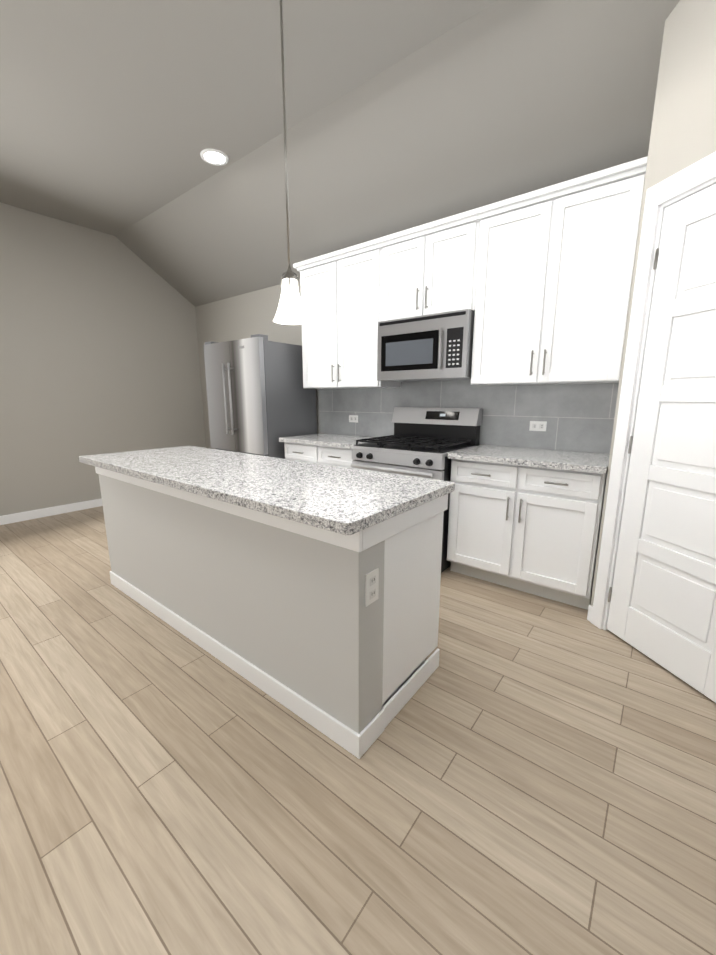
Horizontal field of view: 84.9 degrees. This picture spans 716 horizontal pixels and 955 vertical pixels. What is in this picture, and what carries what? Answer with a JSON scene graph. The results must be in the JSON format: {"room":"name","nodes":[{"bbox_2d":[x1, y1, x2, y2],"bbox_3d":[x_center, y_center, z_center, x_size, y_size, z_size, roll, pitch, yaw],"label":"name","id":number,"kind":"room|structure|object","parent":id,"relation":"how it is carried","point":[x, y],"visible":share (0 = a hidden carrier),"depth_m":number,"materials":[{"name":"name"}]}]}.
{"room":"kitchen","nodes":[
{"label":"kitchen","id":0,"kind":"room"},
{"bbox_2d":[0,203,205,515],"bbox_3d":[-4.023,-0.990,3.428,0.120,3.150,5.870,9,14,37],"label":"wall","id":1,"kind":"structure","parent":0,"point":[99,351],"depth_m":4.42,"materials":[{"name":"grey paint"}]},
{"bbox_2d":[0,498,102,524],"bbox_3d":[-3.970,0.515,3.689,0.014,0.095,5.630,9,14,37],"label":"baseboard","id":2,"kind":"structure","parent":1,"relation":"attached to","point":[33,514],"depth_m":4.35,"materials":[{"name":"white wood"}]},
{"bbox_2d":[0,0,679,306],"bbox_3d":[-1.430,-1.839,1.183,6.470,0.660,5.630,9,14,37],"label":"ceiling","id":3,"kind":"structure","parent":0,"point":[117,117],"depth_m":2.40,"materials":[{"name":"grey paint"}]},
{"bbox_2d":[200,149,228,165],"bbox_3d":[-1.119,-2.495,3.051,0.210,0.009,0.210,9,14,37],"label":"recessed light","id":4,"kind":"object","parent":3,"relation":"in","point":[215,157],"visible":1,"depth_m":3.04,"materials":[{"name":"white"}]},
{"bbox_2d":[273,0,308,324],"bbox_3d":[-0.291,-1.424,1.554,0.152,1.518,0.152,9,14,37],"label":"pendant light","id":5,"kind":"object","parent":3,"relation":"hanging from","point":[290,310],"visible":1,"depth_m":1.64,"materials":[{"name":"white glass"}]},
{"bbox_2d":[0,506,715,954],"bbox_3d":[-1.430,0.984,1.751,6.770,0.060,5.930,9,14,37],"label":"floor","id":6,"kind":"structure","parent":0,"point":[528,774],"depth_m":1.29,"materials":[{"name":"brown wood"}]},
{"bbox_2d":[203,334,316,458],"bbox_3d":[-1.050,-0.490,4.227,0.912,1.855,0.784,9,14,37],"label":"fridge","id":7,"kind":"object","parent":6,"relation":"on","point":[261,400],"visible":0.6,"depth_m":3.84,"materials":[{"name":"grey metal"}]},
{"bbox_2d":[95,466,447,758],"bbox_3d":[-0.654,0.403,2.268,2.224,0.876,0.698,9,14,37],"label":"kitchen island","id":8,"kind":"object","parent":6,"relation":"on","point":[253,569],"depth_m":1.63,"materials":[{"name":"grey paint"}]},
{"bbox_2d":[79,446,454,537],"bbox_3d":[-0.688,-0.039,2.147,2.270,0.040,0.756,9,14,37],"label":"island countertop","id":9,"kind":"structure","parent":8,"relation":"on","point":[346,501],"depth_m":1.72,"materials":[{"name":"white stone"}]},
{"bbox_2d":[365,568,378,606],"bbox_3d":[0.049,0.380,1.355,0.008,0.116,0.072,9,14,37],"label":"outlet","id":10,"kind":"object","parent":8,"relation":"attached to","point":[371,585],"visible":1,"depth_m":1.35,"materials":[{"name":"white plastic"}]},
{"bbox_2d":[279,433,373,467],"bbox_3d":[-0.196,0.073,3.811,0.931,0.915,0.644,9,14,37],"label":"base cabinet","id":11,"kind":"object","parent":6,"relation":"on","point":[329,449],"visible":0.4,"depth_m":3.55,"materials":[{"name":"white wood"}]},
{"bbox_2d":[350,407,482,572],"bbox_3d":[0.453,0.047,3.201,0.794,1.205,0.753,9,14,37],"label":"range","id":12,"kind":"object","parent":6,"relation":"on","point":[421,442],"visible":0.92,"depth_m":3.08,"materials":[{"name":"silver metal"}]},
{"bbox_2d":[447,445,609,609],"bbox_3d":[1.185,0.286,2.749,0.936,0.915,0.644,9,14,37],"label":"base cabinet","id":13,"kind":"object","parent":6,"relation":"on","point":[527,520],"visible":1,"depth_m":2.49,"materials":[{"name":"white wood"}]},
{"bbox_2d":[195,279,607,453],"bbox_3d":[0.344,-0.736,3.712,6.710,2.540,0.120,9,14,37],"label":"wall","id":14,"kind":"structure","parent":0,"point":[245,315],"depth_m":4.80,"materials":[{"name":"grey paint"}]},
{"bbox_2d":[293,238,400,388],"bbox_3d":[-0.107,-1.407,3.610,0.971,1.131,0.385,9,14,37],"label":"upper cabinet","id":15,"kind":"object","parent":14,"relation":"attached to","point":[341,295],"visible":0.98,"depth_m":3.44,"materials":[{"name":"white wood"}]},
{"bbox_2d":[378,208,479,320],"bbox_3d":[0.588,-1.549,3.025,0.792,0.621,0.385,9,14,37],"label":"upper cabinet","id":16,"kind":"object","parent":14,"relation":"attached to","point":[429,268],"visible":0.69,"depth_m":2.87,"materials":[{"name":"white wood"}]},
{"bbox_2d":[377,309,474,381],"bbox_3d":[0.570,-1.012,3.108,0.768,0.459,0.444,9,14,37],"label":"microwave","id":17,"kind":"object","parent":16,"relation":"attached to","point":[435,347],"visible":1,"depth_m":2.93,"materials":[{"name":"silver metal"}]},
{"bbox_2d":[319,380,618,453],"bbox_3d":[0.666,-0.699,3.379,2.759,0.766,0.008,9,14,37],"label":"wall tile","id":18,"kind":"structure","parent":14,"relation":"attached to","point":[578,417],"depth_m":3.04,"materials":[{"name":"grey tile"}]},
{"bbox_2d":[349,415,357,422],"bbox_3d":[-0.046,-0.594,3.959,0.116,0.072,0.008,9,14,37],"label":"electrical outlet","id":19,"kind":"object","parent":18,"relation":"attached to","point":[353,418],"visible":1,"depth_m":3.95,"materials":[{"name":"white plastic"}]},
{"bbox_2d":[529,421,546,430],"bbox_3d":[1.333,-0.381,2.898,0.116,0.072,0.008,9,14,37],"label":"electrical outlet","id":20,"kind":"object","parent":18,"relation":"attached to","point":[538,425],"visible":1,"depth_m":2.90,"materials":[{"name":"white plastic"}]},
{"bbox_2d":[471,156,647,385],"bbox_3d":[1.264,-1.195,2.555,0.922,1.131,0.385,9,14,37],"label":"upper cabinet","id":21,"kind":"object","parent":14,"relation":"attached to","point":[555,264],"visible":0.88,"depth_m":2.39,"materials":[{"name":"white wood"}]},
{"bbox_2d":[590,0,715,605],"bbox_3d":[1.943,-0.622,1.620,1.395,3.141,1.170,9,14,37],"label":"wall","id":22,"kind":"structure","parent":0,"point":[683,133],"depth_m":1.69,"materials":[{"name":"grey paint"}]},
{"bbox_2d":[591,151,715,629],"bbox_3d":[1.502,-0.179,1.691,0.120,2.245,0.797,-3,12,-12],"label":"door frame","id":23,"kind":"structure","parent":22,"relation":"attached to","point":[692,179],"depth_m":1.94,"materials":[{"name":"white wood"}]},
{"bbox_2d":[607,184,715,702],"bbox_3d":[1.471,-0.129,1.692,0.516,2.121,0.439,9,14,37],"label":"pantry door","id":24,"kind":"structure","parent":22,"relation":"in","point":[662,608],"depth_m":1.77,"materials":[{"name":"white wood"}]}
]}

